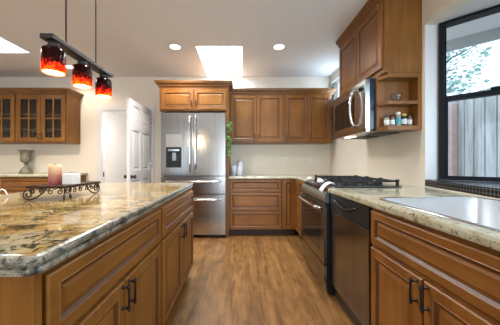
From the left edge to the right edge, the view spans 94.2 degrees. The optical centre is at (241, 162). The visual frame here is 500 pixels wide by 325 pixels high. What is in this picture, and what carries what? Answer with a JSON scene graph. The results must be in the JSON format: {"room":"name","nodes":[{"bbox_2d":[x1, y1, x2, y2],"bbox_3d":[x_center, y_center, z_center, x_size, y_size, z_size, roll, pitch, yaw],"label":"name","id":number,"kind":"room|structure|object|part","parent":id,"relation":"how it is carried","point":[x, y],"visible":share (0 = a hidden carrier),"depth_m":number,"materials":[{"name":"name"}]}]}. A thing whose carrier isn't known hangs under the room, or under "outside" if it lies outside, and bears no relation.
{"room":"kitchen","nodes":[
{"label":"kitchen","id":0,"kind":"room"},
{"bbox_2d":[105,112,126,182],"bbox_3d":[-2.400,-0.100,6.160,2.400,2.440,3.880,0,0,0],"label":"wall","id":1,"kind":"structure","parent":0,"point":[115,126],"depth_m":6.42,"materials":[{"name":"white paint"}]},
{"bbox_2d":[109,112,126,118],"bbox_3d":[-2.400,-1.350,6.160,2.400,0.060,3.880,0,0,0],"label":"ceiling","id":2,"kind":"structure","parent":0,"point":[121,114],"depth_m":6.38,"materials":[{"name":"white paint"}]},
{"bbox_2d":[0,77,329,182],"bbox_3d":[-1.591,-0.200,4.170,6.517,2.640,0.100,0,0,0],"label":"wall","id":3,"kind":"structure","parent":0,"point":[82,157],"depth_m":4.12,"materials":[{"name":"beige paint"}]},
{"bbox_2d":[0,88,25,143],"bbox_3d":[-4.139,-0.766,3.929,0.892,0.883,0.380,0,0,0],"label":"upper cabinet","id":4,"kind":"object","parent":3,"relation":"attached to","point":[7,95],"visible":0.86,"depth_m":3.79,"materials":[{"name":"brown wood"}]},
{"bbox_2d":[0,114,9,117],"bbox_3d":[-4.139,-0.794,3.967,0.855,0.018,0.274,0,0,0],"label":"shelf","id":5,"kind":"object","parent":4,"relation":"attached to","point":[4,115],"depth_m":3.92,"materials":[{"name":"brown wood"}]},
{"bbox_3d":[-3.922,-0.722,3.789,0.426,0.757,0.020,0,0,0],"label":"door","id":6,"kind":"part","parent":4,"relation":"part of","materials":[{"name":"brown wood"}]},
{"bbox_3d":[-4.139,-1.163,3.769,0.892,0.090,0.062,0,0,0],"label":"crown moulding","id":7,"kind":"part","parent":4,"relation":"part of","materials":[{"name":"brown wood"}]},
{"bbox_2d":[13,88,83,143],"bbox_3d":[-3.248,-0.766,3.929,0.884,0.883,0.380,0,0,0],"label":"upper cabinet","id":8,"kind":"object","parent":3,"relation":"attached to","point":[43,115],"visible":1,"depth_m":3.80,"materials":[{"name":"brown wood"}]},
{"bbox_3d":[-3.478,-0.722,3.789,0.391,0.757,0.020,0,0,0],"label":"door","id":9,"kind":"part","parent":8,"relation":"part of","materials":[{"name":"brown wood"}]},
{"bbox_2d":[22,114,60,117],"bbox_3d":[-3.279,-0.794,3.967,0.785,0.018,0.274,0,0,0],"label":"shelf","id":10,"kind":"object","parent":8,"relation":"attached to","point":[23,115],"depth_m":3.88,"materials":[{"name":"brown wood"}]},
{"bbox_2d":[22,129,60,131],"bbox_3d":[-3.279,-0.549,3.967,0.785,0.018,0.274,0,0,0],"label":"shelf","id":11,"kind":"object","parent":8,"relation":"attached to","point":[23,130],"depth_m":3.91,"materials":[{"name":"brown wood"}]},
{"bbox_3d":[-3.248,-1.163,3.928,0.884,0.090,0.380,0,0,0],"label":"crown moulding","id":12,"kind":"part","parent":8,"relation":"part of","materials":[{"name":"brown wood"}]},
{"bbox_3d":[-3.079,-0.722,3.789,0.391,0.757,0.020,0,0,0],"label":"door","id":13,"kind":"part","parent":8,"relation":"part of","materials":[{"name":"brown wood"}]},
{"bbox_2d":[97,98,153,182],"bbox_3d":[-2.050,0.058,3.760,1.031,2.125,0.920,0,0,0],"label":"door","id":14,"kind":"structure","parent":3,"relation":"in","point":[140,118],"depth_m":3.82,"materials":[{"name":"white paint"}]},
{"bbox_2d":[154,80,232,113],"bbox_3d":[-0.723,-0.998,3.779,1.168,0.445,0.680,0,0,0],"label":"upper cabinet","id":15,"kind":"object","parent":3,"relation":"attached to","point":[189,96],"visible":0.99,"depth_m":3.48,"materials":[{"name":"brown wood"}]},
{"bbox_3d":[-0.971,-0.945,3.489,0.489,0.300,0.022,0,0,0],"label":"door","id":16,"kind":"part","parent":15,"relation":"part of","materials":[{"name":"brown wood"}]},
{"bbox_3d":[-0.723,-1.175,3.779,1.168,0.090,0.680,0,0,0],"label":"crown moulding","id":17,"kind":"part","parent":15,"relation":"part of","materials":[{"name":"brown wood"}]},
{"bbox_3d":[-0.474,-0.945,3.489,0.489,0.300,0.022,0,0,0],"label":"door","id":18,"kind":"part","parent":15,"relation":"part of","materials":[{"name":"brown wood"}]},
{"bbox_2d":[230,88,283,143],"bbox_3d":[0.240,-0.760,3.929,0.880,0.880,0.380,0,0,0],"label":"upper cabinet","id":19,"kind":"object","parent":3,"relation":"attached to","point":[256,114],"visible":0.98,"depth_m":3.78,"materials":[{"name":"brown wood"}]},
{"bbox_3d":[0.029,-0.719,3.789,0.414,0.753,0.022,0,0,0],"label":"door","id":20,"kind":"part","parent":19,"relation":"part of","materials":[{"name":"brown wood"}]},
{"bbox_3d":[0.241,-1.155,3.769,0.878,0.090,0.062,0,0,0],"label":"crown moulding","id":21,"kind":"part","parent":19,"relation":"part of","materials":[{"name":"brown wood"}]},
{"bbox_3d":[0.451,-0.719,3.789,0.416,0.753,0.022,0,0,0],"label":"door","id":22,"kind":"part","parent":19,"relation":"part of","materials":[{"name":"brown wood"}]},
{"bbox_2d":[282,158,286,163],"bbox_3d":[0.755,-0.030,4.116,0.072,0.116,0.008,0,0,0],"label":"wall outlet","id":23,"kind":"object","parent":3,"relation":"attached to","point":[284,160],"visible":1,"depth_m":4.11,"materials":[{"name":"white plastic"}]},
{"bbox_2d":[282,88,336,143],"bbox_3d":[1.107,-0.760,3.929,0.852,0.880,0.380,0,0,0],"label":"upper cabinet","id":24,"kind":"object","parent":3,"relation":"attached to","point":[307,111],"visible":0.99,"depth_m":3.78,"materials":[{"name":"brown wood"}]},
{"bbox_3d":[0.888,-0.719,3.789,0.370,0.753,0.022,0,0,0],"label":"door","id":25,"kind":"part","parent":24,"relation":"part of","materials":[{"name":"brown wood"}]},
{"bbox_3d":[1.107,-1.155,3.928,0.852,0.090,0.380,0,0,0],"label":"crown moulding","id":26,"kind":"part","parent":24,"relation":"part of","materials":[{"name":"brown wood"}]},
{"bbox_3d":[1.264,-0.719,3.789,0.370,0.753,0.022,0,0,0],"label":"door","id":27,"kind":"part","parent":24,"relation":"part of","materials":[{"name":"brown wood"}]},
{"bbox_2d":[0,0,367,76],"bbox_3d":[-1.591,-1.550,0.060,6.517,0.060,8.320,0,0,0],"label":"ceiling","id":28,"kind":"structure","parent":0,"point":[134,37],"depth_m":2.73,"materials":[{"name":"white paint"}]},
{"bbox_2d":[0,38,20,48],"bbox_3d":[-3.445,-2.025,2.710,1.070,0.890,1.080,0,0,0],"label":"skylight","id":29,"kind":"structure","parent":28,"relation":"attached to","point":[4,44],"depth_m":3.22,"materials":[{"name":"white glass"}]},
{"bbox_2d":[40,0,112,98],"bbox_3d":[-1.030,-1.004,1.507,0.120,1.031,0.586,0,0,0],"label":"pendant lamp","id":30,"kind":"object","parent":28,"relation":"hanging from","point":[53,54],"visible":1,"depth_m":1.44,"materials":[{"name":"red glass"}]},
{"bbox_3d":[-1.030,-0.553,1.268,0.108,0.130,0.108,0,0,0],"label":"lamp shade","id":31,"kind":"part","parent":30,"relation":"part of","materials":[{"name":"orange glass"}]},
{"bbox_2d":[42,70,64,75],"bbox_3d":[-1.030,-0.494,1.268,0.097,0.004,0.097,0,0,0],"label":"diffuser","id":32,"kind":"object","parent":30,"relation":"attached to","point":[49,72],"depth_m":1.27,"materials":[{"name":"white glass"}]},
{"bbox_3d":[-1.030,-1.091,1.358,0.008,0.815,0.008,0,0,0],"label":"rod","id":33,"kind":"part","parent":30,"relation":"part of","materials":[{"name":"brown metal"}]},
{"bbox_3d":[-1.030,-0.553,1.497,0.108,0.130,0.108,0,0,0],"label":"lamp shade","id":34,"kind":"part","parent":30,"relation":"part of","materials":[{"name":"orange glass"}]},
{"bbox_2d":[74,84,90,88],"bbox_3d":[-1.030,-0.494,1.497,0.097,0.004,0.097,0,0,0],"label":"diffuser","id":35,"kind":"object","parent":30,"relation":"attached to","point":[82,86],"depth_m":1.50,"materials":[{"name":"white glass"}]},
{"bbox_3d":[-1.030,-1.091,1.635,0.008,0.815,0.008,0,0,0],"label":"rod","id":36,"kind":"part","parent":30,"relation":"part of","materials":[{"name":"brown metal"}]},
{"bbox_3d":[-1.030,-0.553,1.728,0.108,0.130,0.108,0,0,0],"label":"lamp shade","id":37,"kind":"part","parent":30,"relation":"part of","materials":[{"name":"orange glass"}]},
{"bbox_2d":[96,95,110,97],"bbox_3d":[-1.030,-0.494,1.728,0.097,0.004,0.097,0,0,0],"label":"diffuser","id":38,"kind":"object","parent":30,"relation":"attached to","point":[99,96],"depth_m":1.73,"materials":[{"name":"white glass"}]},
{"bbox_2d":[168,43,181,49],"bbox_3d":[-0.880,-1.518,3.050,0.184,0.004,0.184,0,0,0],"label":"recessed light","id":39,"kind":"object","parent":28,"relation":"in","point":[173,46],"visible":1,"depth_m":3.03,"materials":[{"name":"white paint"}]},
{"bbox_2d":[198,47,241,71],"bbox_3d":[-0.302,-2.025,3.555,0.665,0.890,1.090,0,0,0],"label":"window","id":40,"kind":"structure","parent":28,"relation":"attached to","point":[215,59],"depth_m":4.07,"materials":[{"name":"white glass"}]},
{"bbox_2d":[272,43,285,49],"bbox_3d":[0.486,-1.518,3.050,0.184,0.004,0.184,0,0,0],"label":"recessed light","id":41,"kind":"object","parent":28,"relation":"in","point":[279,46],"visible":1,"depth_m":3.03,"materials":[{"name":"white paint"}]},
{"bbox_2d":[165,230,354,324],"bbox_3d":[-1.591,1.150,2.000,6.517,0.060,12.200,0,0,0],"label":"floor","id":42,"kind":"structure","parent":0,"point":[233,279],"depth_m":2.06,"materials":[{"name":"brown wood"}]},
{"bbox_2d":[0,175,85,194],"bbox_3d":[-3.220,0.670,3.781,0.900,0.900,0.668,0,0,0],"label":"base cabinet","id":43,"kind":"object","parent":42,"relation":"on","point":[10,184],"visible":0.06,"depth_m":3.48,"materials":[{"name":"brown wood"}]},
{"bbox_3d":[-3.220,0.328,3.489,0.864,0.185,0.022,0,0,0],"label":"drawer","id":44,"kind":"part","parent":43,"relation":"part of","materials":[{"name":"brown wood"}]},
{"bbox_2d":[0,206,160,324],"bbox_3d":[-0.970,0.690,0.962,1.053,0.860,0.856,0,0,0],"label":"base cabinet","id":45,"kind":"object","parent":42,"relation":"on","point":[115,279],"depth_m":0.79,"materials":[{"name":"brown wood"}]},
{"bbox_3d":[-0.988,0.690,0.545,1.018,0.860,0.022,0,0,0],"label":"island end panel","id":46,"kind":"part","parent":45,"relation":"part of","materials":[{"name":"brown wood"}]},
{"bbox_3d":[-0.486,0.743,0.759,0.022,0.525,0.375,0,0,0],"label":"door","id":47,"kind":"part","parent":45,"relation":"part of","materials":[{"name":"brown wood"}]},
{"bbox_3d":[-0.462,0.540,0.925,0.036,0.110,0.016,0,0,0],"label":"handle","id":48,"kind":"part","parent":45,"relation":"part of","materials":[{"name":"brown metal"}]},
{"bbox_3d":[-0.462,0.540,0.977,0.036,0.110,0.016,0,0,0],"label":"handle","id":49,"kind":"part","parent":45,"relation":"part of","materials":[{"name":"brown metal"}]},
{"bbox_3d":[-0.486,0.743,1.165,0.022,0.525,0.419,0,0,0],"label":"door","id":50,"kind":"part","parent":45,"relation":"part of","materials":[{"name":"brown wood"}]},
{"bbox_2d":[159,189,192,324],"bbox_3d":[-0.970,0.690,1.846,1.053,0.860,0.910,0,0,0],"label":"base cabinet","id":51,"kind":"object","parent":42,"relation":"on","point":[176,241],"visible":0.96,"depth_m":1.67,"materials":[{"name":"brown wood"}]},
{"bbox_2d":[0,183,192,276],"bbox_3d":[-1.022,0.235,1.476,1.126,0.050,1.928,0,0,0],"label":"countertop","id":52,"kind":"structure","parent":51,"relation":"on","point":[37,234],"depth_m":0.89,"materials":[{"name":"beige stone"}]},
{"bbox_2d":[22,181,100,199],"bbox_3d":[-1.087,0.170,1.442,0.255,0.080,0.351,0,0,0],"label":"tray","id":53,"kind":"object","parent":52,"relation":"on","point":[42,187],"visible":0.98,"depth_m":1.31,"materials":[{"name":"black metal"}]},
{"bbox_2d":[48,163,61,184],"bbox_3d":[-1.133,0.068,1.405,0.065,0.128,0.065,0,0,0],"label":"pillar candle","id":54,"kind":"object","parent":53,"relation":"on","point":[54,171],"visible":1,"depth_m":1.38,"materials":[{"name":"wax"}]},
{"bbox_3d":[-1.085,0.137,1.442,0.212,0.014,0.327,0,0,0],"label":"tray plate","id":55,"kind":"part","parent":53,"relation":"part of","materials":[{"name":"brown metal"}]},
{"bbox_2d":[62,173,79,184],"bbox_3d":[-1.034,0.095,1.407,0.068,0.074,0.065,0,0,0],"label":"candle","id":56,"kind":"object","parent":53,"relation":"on","point":[67,178],"visible":0.99,"depth_m":1.38,"materials":[{"name":"white wax"}]},
{"bbox_3d":[-0.486,0.743,1.625,0.022,0.525,0.435,0,0,0],"label":"door","id":57,"kind":"part","parent":51,"relation":"part of","materials":[{"name":"brown wood"}]},
{"bbox_3d":[-0.486,0.368,1.846,0.022,0.180,0.878,0,0,0],"label":"drawer","id":58,"kind":"part","parent":51,"relation":"part of","materials":[{"name":"brown wood"}]},
{"bbox_3d":[-0.486,0.743,2.067,0.022,0.525,0.435,0,0,0],"label":"door","id":59,"kind":"part","parent":51,"relation":"part of","materials":[{"name":"brown wood"}]},
{"bbox_2d":[161,111,230,236],"bbox_3d":[-0.697,0.172,3.731,0.993,1.895,0.776,0,0,0],"label":"refrigerator","id":60,"kind":"object","parent":42,"relation":"on","point":[193,145],"depth_m":3.42,"materials":[{"name":"silver metal"}]},
{"bbox_3d":[-1.006,-0.087,3.448,0.055,0.124,0.038,0,0,0],"label":"dispenser spout","id":61,"kind":"part","parent":60,"relation":"part of","materials":[{"name":"silver metal"}]},
{"bbox_3d":[-1.006,-0.320,3.415,0.233,0.190,0.004,0,0,0],"label":"dispenser panel","id":62,"kind":"part","parent":60,"relation":"part of","materials":[{"name":"grey metal"}]},
{"bbox_3d":[-0.958,-0.268,3.452,0.470,0.925,0.070,0,0,0],"label":"door","id":63,"kind":"part","parent":60,"relation":"part of","materials":[{"name":"silver metal"}]},
{"bbox_3d":[-0.759,-0.275,3.381,0.025,0.844,0.076,0,0,0],"label":"handle","id":64,"kind":"part","parent":60,"relation":"part of","materials":[{"name":"silver metal"}]},
{"bbox_3d":[-0.720,0.280,3.382,0.831,0.025,0.074,0,0,0],"label":"handle","id":65,"kind":"part","parent":60,"relation":"part of","materials":[{"name":"silver metal"}]},
{"bbox_3d":[-0.720,0.333,3.452,0.947,0.255,0.070,0,0,0],"label":"drawer","id":66,"kind":"part","parent":60,"relation":"part of","materials":[{"name":"silver metal"}]},
{"bbox_3d":[-0.679,-0.275,3.381,0.025,0.844,0.076,0,0,0],"label":"handle","id":67,"kind":"part","parent":60,"relation":"part of","materials":[{"name":"silver metal"}]},
{"bbox_3d":[-0.720,0.545,3.382,0.831,0.025,0.074,0,0,0],"label":"handle","id":68,"kind":"part","parent":60,"relation":"part of","materials":[{"name":"silver metal"}]},
{"bbox_3d":[-0.720,1.105,3.708,0.887,0.030,0.383,0,0,0],"label":"kick plate","id":69,"kind":"part","parent":60,"relation":"part of","materials":[{"name":"black metal"}]},
{"bbox_3d":[-0.720,0.767,3.452,0.947,0.595,0.070,0,0,0],"label":"drawer","id":70,"kind":"part","parent":60,"relation":"part of","materials":[{"name":"silver metal"}]},
{"bbox_3d":[-0.481,-0.268,3.452,0.470,0.925,0.070,0,0,0],"label":"door","id":71,"kind":"part","parent":60,"relation":"part of","materials":[{"name":"silver metal"}]},
{"bbox_3d":[-0.222,0.172,3.809,0.042,1.895,0.619,0,0,0],"label":"fridge side panel","id":72,"kind":"part","parent":60,"relation":"part of","materials":[{"name":"brown wood"}]},
{"bbox_2d":[226,120,232,155],"bbox_3d":[-0.189,-0.375,3.449,0.114,0.563,0.087,0,0,21],"label":"trailing ivy","id":73,"kind":"object","parent":60,"relation":"attached to","point":[228,153],"visible":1,"depth_m":3.45,"materials":[{"name":"green plant"}]},
{"bbox_2d":[229,179,281,234],"bbox_3d":[0.202,0.686,3.810,0.800,0.868,0.612,0,0,0],"label":"base cabinet","id":74,"kind":"object","parent":42,"relation":"on","point":[255,205],"visible":0.98,"depth_m":3.51,"materials":[{"name":"brown wood"}]},
{"bbox_3d":[0.206,0.875,3.515,0.772,0.266,0.022,0,0,0],"label":"drawer","id":75,"kind":"part","parent":74,"relation":"part of","materials":[{"name":"brown wood"}]},
{"bbox_3d":[0.206,0.595,3.515,0.772,0.270,0.022,0,0,0],"label":"drawer","id":76,"kind":"part","parent":74,"relation":"part of","materials":[{"name":"brown wood"}]},
{"bbox_3d":[0.206,0.353,3.515,0.772,0.190,0.022,0,0,0],"label":"drawer","id":77,"kind":"part","parent":74,"relation":"part of","materials":[{"name":"brown wood"}]},
{"bbox_2d":[281,179,295,234],"bbox_3d":[0.712,0.686,3.810,0.215,0.868,0.612,0,0,0],"label":"base cabinet","id":78,"kind":"object","parent":42,"relation":"on","point":[288,185],"visible":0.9,"depth_m":3.51,"materials":[{"name":"brown wood"}]},
{"bbox_2d":[295,179,303,235],"bbox_3d":[1.165,0.686,3.112,0.793,0.868,0.815,0,0,0],"label":"base cabinet","id":79,"kind":"object","parent":42,"relation":"on","point":[298,184],"visible":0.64,"depth_m":3.32,"materials":[{"name":"brown wood"}]},
{"bbox_2d":[297,175,401,294],"bbox_3d":[0.975,0.632,2.314,0.721,0.976,0.756,0,0,0],"label":"gas range","id":80,"kind":"object","parent":42,"relation":"on","point":[315,205],"visible":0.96,"depth_m":2.09,"materials":[{"name":"black metal"}]},
{"bbox_3d":[0.651,0.387,2.314,0.073,0.033,0.683,0,0,0],"label":"handle","id":81,"kind":"part","parent":80,"relation":"part of","materials":[{"name":"silver metal"}]},
{"bbox_3d":[0.700,0.600,2.314,0.029,0.510,0.739,0,0,0],"label":"oven door","id":82,"kind":"part","parent":80,"relation":"part of","materials":[{"name":"silver metal"}]},
{"bbox_3d":[0.702,0.963,2.314,0.025,0.195,0.739,0,0,0],"label":"storage drawer","id":83,"kind":"part","parent":80,"relation":"part of","materials":[{"name":"silver metal"}]},
{"bbox_3d":[0.730,0.269,2.314,0.091,0.133,0.756,0,0,0],"label":"control panel","id":84,"kind":"part","parent":80,"relation":"part of","materials":[{"name":"silver metal"}]},
{"bbox_3d":[0.694,0.970,1.940,0.022,0.200,0.008,0,0,0],"label":"drawer trim","id":85,"kind":"part","parent":80,"relation":"part of","materials":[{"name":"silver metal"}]},
{"bbox_2d":[319,181,334,192],"bbox_3d":[0.723,0.209,1.987,0.119,0.088,0.089,0,0,0],"label":"dish towel","id":86,"kind":"object","parent":80,"relation":"on","point":[324,185],"visible":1,"depth_m":1.98,"materials":[{"name":"white fabric"}]},
{"bbox_3d":[0.977,0.186,2.073,0.110,0.024,0.108,0,0,0],"label":"burner","id":87,"kind":"part","parent":80,"relation":"part of","materials":[{"name":"black metal"}]},
{"bbox_2d":[311,180,401,186],"bbox_3d":[1.055,0.203,2.314,0.560,0.010,0.755,0,0,0],"label":"cooktop","id":88,"kind":"object","parent":80,"relation":"in","point":[337,184],"depth_m":2.04,"materials":[{"name":"black metal"}]},
{"bbox_3d":[1.183,0.186,2.073,0.110,0.024,0.108,0,0,0],"label":"burner","id":89,"kind":"part","parent":80,"relation":"part of","materials":[{"name":"black metal"}]},
{"bbox_2d":[331,193,371,324],"bbox_3d":[1.029,0.687,1.629,0.622,0.866,0.594,0,0,0],"label":"dishwasher","id":90,"kind":"object","parent":42,"relation":"on","point":[351,244],"visible":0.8,"depth_m":1.56,"materials":[{"name":"black metal"}]},
{"bbox_3d":[0.726,0.313,1.649,0.016,0.047,0.344,0,0,0],"label":"handle","id":91,"kind":"part","parent":90,"relation":"part of","materials":[{"name":"black metal"}]},
{"bbox_3d":[0.748,0.323,1.629,0.032,0.134,0.582,0,0,0],"label":"control panel","id":92,"kind":"part","parent":90,"relation":"part of","materials":[{"name":"black metal"}]},
{"bbox_2d":[371,208,499,324],"bbox_3d":[1.118,0.686,0.907,0.853,0.868,0.840,0,0,0],"label":"base cabinet","id":93,"kind":"object","parent":42,"relation":"on","point":[421,274],"visible":1,"depth_m":0.90,"materials":[{"name":"brown wood"}]},
{"bbox_2d":[229,174,499,250],"bbox_3d":[0.682,0.230,2.259,1.760,0.040,3.717,0,0,0],"label":"countertop","id":94,"kind":"structure","parent":93,"relation":"on","point":[489,238],"depth_m":1.28,"materials":[{"name":"stone"}]},
{"bbox_2d":[231,164,236,174],"bbox_3d":[-0.125,0.115,3.800,0.100,0.190,0.099,0,0,0],"label":"glass canister","id":95,"kind":"object","parent":94,"relation":"on","point":[234,167],"visible":0.94,"depth_m":3.76,"materials":[{"name":"white glass"}]},
{"bbox_2d":[237,163,242,175],"bbox_3d":[-0.035,0.110,3.740,0.092,0.200,0.091,0,0,0],"label":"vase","id":96,"kind":"object","parent":94,"relation":"on","point":[239,167],"visible":1,"depth_m":3.70,"materials":[{"name":"white ceramic"}]},
{"bbox_2d":[377,197,499,231],"bbox_3d":[1.100,0.310,0.964,0.644,0.208,0.852,0,0,0],"label":"sink","id":97,"kind":"object","parent":94,"relation":"in","point":[482,212],"visible":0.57,"depth_m":1.36,"materials":[{"name":"metal"}]},
{"bbox_3d":[0.734,0.739,1.123,0.022,0.533,0.372,0,0,0],"label":"door","id":98,"kind":"part","parent":93,"relation":"part of","materials":[{"name":"brown wood"}]},
{"bbox_3d":[0.710,0.531,0.962,0.036,0.110,0.016,0,0,0],"label":"handle","id":99,"kind":"part","parent":93,"relation":"part of","materials":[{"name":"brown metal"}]},
{"bbox_3d":[0.710,0.531,0.904,0.036,0.110,0.016,0,0,0],"label":"handle","id":100,"kind":"part","parent":93,"relation":"part of","materials":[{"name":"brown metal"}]},
{"bbox_3d":[0.734,0.739,0.742,0.022,0.533,0.374,0,0,0],"label":"door","id":101,"kind":"part","parent":93,"relation":"part of","materials":[{"name":"brown wood"}]},
{"bbox_2d":[330,0,499,187],"bbox_3d":[2.011,-0.200,0.060,0.887,2.640,8.120,0,0,0],"label":"wall","id":102,"kind":"structure","parent":0,"point":[400,156],"depth_m":2.04,"materials":[{"name":"beige paint"}]},
{"bbox_2d":[331,75,338,107],"bbox_3d":[1.599,-1.175,3.735,0.087,0.470,0.650,0,0,0],"label":"window","id":103,"kind":"structure","parent":102,"relation":"in","point":[337,77],"depth_m":3.92,"materials":[{"name":"white glass"}]},
{"bbox_2d":[336,0,421,95],"bbox_3d":[1.373,-1.152,2.444,0.386,0.732,0.972,0,0,0],"label":"upper cabinet","id":104,"kind":"object","parent":102,"relation":"attached to","point":[385,36],"visible":0.95,"depth_m":2.04,"materials":[{"name":"brown wood"}]},
{"bbox_3d":[1.229,-1.120,2.695,0.022,0.590,0.434,0,0,0],"label":"door","id":105,"kind":"part","parent":104,"relation":"part of","materials":[{"name":"brown wood"}]},
{"bbox_3d":[1.373,-1.474,2.444,0.386,0.088,0.972,0,0,0],"label":"crown moulding","id":106,"kind":"part","parent":104,"relation":"part of","materials":[{"name":"brown wood"}]},
{"bbox_2d":[333,78,402,138],"bbox_3d":[1.317,-0.535,2.542,0.485,0.499,0.765,0,0,0],"label":"microwave oven","id":107,"kind":"object","parent":104,"relation":"attached to","point":[354,110],"visible":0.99,"depth_m":2.33,"materials":[{"name":"silver metal"}]},
{"bbox_3d":[1.169,-0.550,2.623,0.039,0.460,0.605,0,0,0],"label":"door","id":108,"kind":"part","parent":107,"relation":"part of","materials":[{"name":"silver metal"}]},
{"bbox_3d":[1.115,-0.545,2.345,0.079,0.384,0.026,0,0,0],"label":"handle","id":109,"kind":"part","parent":107,"relation":"part of","materials":[{"name":"silver metal"}]},
{"bbox_3d":[1.169,-0.550,2.239,0.039,0.460,0.157,0,0,0],"label":"control panel","id":110,"kind":"part","parent":107,"relation":"part of","materials":[{"name":"silver metal"}]},
{"bbox_3d":[1.229,-1.120,2.253,0.022,0.590,0.434,0,0,0],"label":"door","id":111,"kind":"part","parent":104,"relation":"part of","materials":[{"name":"brown wood"}]},
{"bbox_2d":[375,72,421,131],"bbox_3d":[1.401,-0.535,2.087,0.327,0.500,0.135,0,0,0],"label":"open corner shelf","id":112,"kind":"object","parent":102,"relation":"attached to","point":[395,84],"visible":1,"depth_m":2.11,"materials":[{"name":"brown wood"}]},
{"bbox_2d":[384,115,388,125],"bbox_3d":[1.300,-0.372,2.085,0.044,0.098,0.044,0,0,0],"label":"spice jar","id":113,"kind":"object","parent":112,"relation":"on","point":[386,118],"visible":0.84,"depth_m":2.07,"materials":[{"name":"white glass"}]},
{"bbox_2d":[389,115,394,125],"bbox_3d":[1.352,-0.373,2.088,0.044,0.100,0.044,0,0,0],"label":"spice jar","id":114,"kind":"object","parent":112,"relation":"on","point":[392,119],"visible":0.87,"depth_m":2.07,"materials":[{"name":"white glass"}]},
{"bbox_3d":[1.403,-0.535,2.145,0.325,0.500,0.020,0,0,0],"label":"panel","id":115,"kind":"part","parent":112,"relation":"part of","materials":[{"name":"brown wood"}]},
{"bbox_3d":[1.386,-0.765,2.078,0.296,0.040,0.112,0,0,0],"label":"shelf","id":116,"kind":"part","parent":112,"relation":"part of","materials":[{"name":"brown wood"}]},
{"bbox_3d":[1.386,-0.526,2.078,0.296,0.028,0.112,0,0,0],"label":"shelf","id":117,"kind":"part","parent":112,"relation":"part of","materials":[{"name":"brown wood"}]},
{"bbox_3d":[1.386,-0.303,2.078,0.296,0.037,0.112,0,0,0],"label":"shelf","id":118,"kind":"part","parent":112,"relation":"part of","materials":[{"name":"brown wood"}]},
{"bbox_2d":[395,112,400,125],"bbox_3d":[1.400,-0.387,2.080,0.046,0.128,0.046,0,0,0],"label":"spice jar","id":119,"kind":"object","parent":112,"relation":"on","point":[398,114],"visible":0.89,"depth_m":2.06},
{"bbox_2d":[401,114,406,125],"bbox_3d":[1.452,-0.379,2.082,0.050,0.112,0.050,0,0,0],"label":"spice jar","id":120,"kind":"object","parent":112,"relation":"on","point":[403,116],"visible":0.8,"depth_m":2.06,"materials":[{"name":"white glass"}]},
{"bbox_2d":[407,115,411,125],"bbox_3d":[1.505,-0.375,2.085,0.042,0.104,0.042,0,0,0],"label":"spice jar","id":121,"kind":"object","parent":112,"relation":"on","point":[409,117],"visible":0.83,"depth_m":2.07,"materials":[{"name":"white glass"}]},
{"bbox_3d":[1.550,-0.535,2.077,0.030,0.500,0.114,0,0,0],"label":"panel","id":122,"kind":"part","parent":112,"relation":"part of","materials":[{"name":"brown wood"}]},
{"bbox_2d":[425,180,499,199],"bbox_3d":[1.752,0.177,1.270,0.945,0.063,1.439,0,0,0],"label":"trim","id":123,"kind":"structure","parent":102,"relation":"attached to","point":[491,190],"depth_m":1.55,"materials":[{"name":"black tile"}]},
{"bbox_2d":[439,4,499,181],"bbox_3d":[2.183,-0.516,1.063,0.472,1.323,2.112,0,0,-17],"label":"window","id":124,"kind":"structure","parent":102,"relation":"in","point":[444,99],"depth_m":1.94,"materials":[{"name":"black metal"}]},
{"bbox_3d":[1.992,-0.846,1.740,0.688,0.601,0.005,0,0,43],"label":"pane","id":125,"kind":"part","parent":124,"relation":"part of","materials":[{"name":"clear glass"}]},
{"bbox_3d":[1.970,-0.211,1.716,0.712,0.688,0.027,0,0,43],"label":"sash","id":126,"kind":"part","parent":124,"relation":"part of","materials":[{"name":"black metal"}]},
{"bbox_3d":[1.992,-0.831,1.740,0.712,0.631,0.027,0,0,43],"label":"sash","id":127,"kind":"part","parent":124,"relation":"part of","materials":[{"name":"black metal"}]},
{"bbox_2d":[447,12,499,51],"bbox_3d":[2.449,-1.215,1.713,1.600,0.170,0.490,0,0,43],"label":"roof eave","id":128,"kind":"object","parent":102,"relation":"attached to","point":[486,29],"depth_m":2.17},
{"label":"outside","id":129,"kind":"structure","parent":0,"visible":0},
{"bbox_3d":[7.875,1.520,5.500,12.250,0.100,17.000,0,0,0],"label":"ground","id":130,"kind":"structure","parent":129,"visible":0},
{"bbox_2d":[447,45,495,94],"bbox_3d":[6.026,-1.478,7.402,2.737,5.899,2.723,0,0,0],"label":"tree","id":131,"kind":"object","parent":130,"relation":"on","point":[485,52],"visible":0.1,"depth_m":6.69,"materials":[{"name":"green plant"}]},
{"bbox_2d":[448,86,499,181],"bbox_3d":[3.600,0.190,4.269,0.200,2.560,6.737,0,0,0],"label":"wooden fence","id":132,"kind":"object","parent":130,"relation":"on","point":[473,124],"visible":0.06,"depth_m":3.59,"materials":[{"name":"grey wood"}]},
{"bbox_3d":[3.542,0.245,3.893,0.085,2.450,0.063,0,0,0],"label":"post","id":133,"kind":"part","parent":132,"relation":"part of","materials":[{"name":"wood"}]},
{"bbox_3d":[-4.136,0.670,3.781,0.928,0.900,0.668,0,0,0],"label":"base cabinet","id":134,"kind":"object","parent":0,"visible":0},
{"bbox_2d":[0,173,87,176],"bbox_3d":[-3.678,0.198,3.787,1.885,0.040,0.663,0,0,0],"label":"countertop","id":135,"kind":"structure","parent":134,"relation":"on","point":[1,174],"depth_m":3.47,"materials":[{"name":"stone"}]},
{"bbox_2d":[17,150,33,172],"bbox_3d":[-3.690,-0.018,3.960,0.216,0.392,0.216,0,0,0],"label":"urn","id":136,"kind":"object","parent":135,"relation":"on","point":[25,155],"visible":1,"depth_m":3.91,"materials":[{"name":"stone"}]}
]}

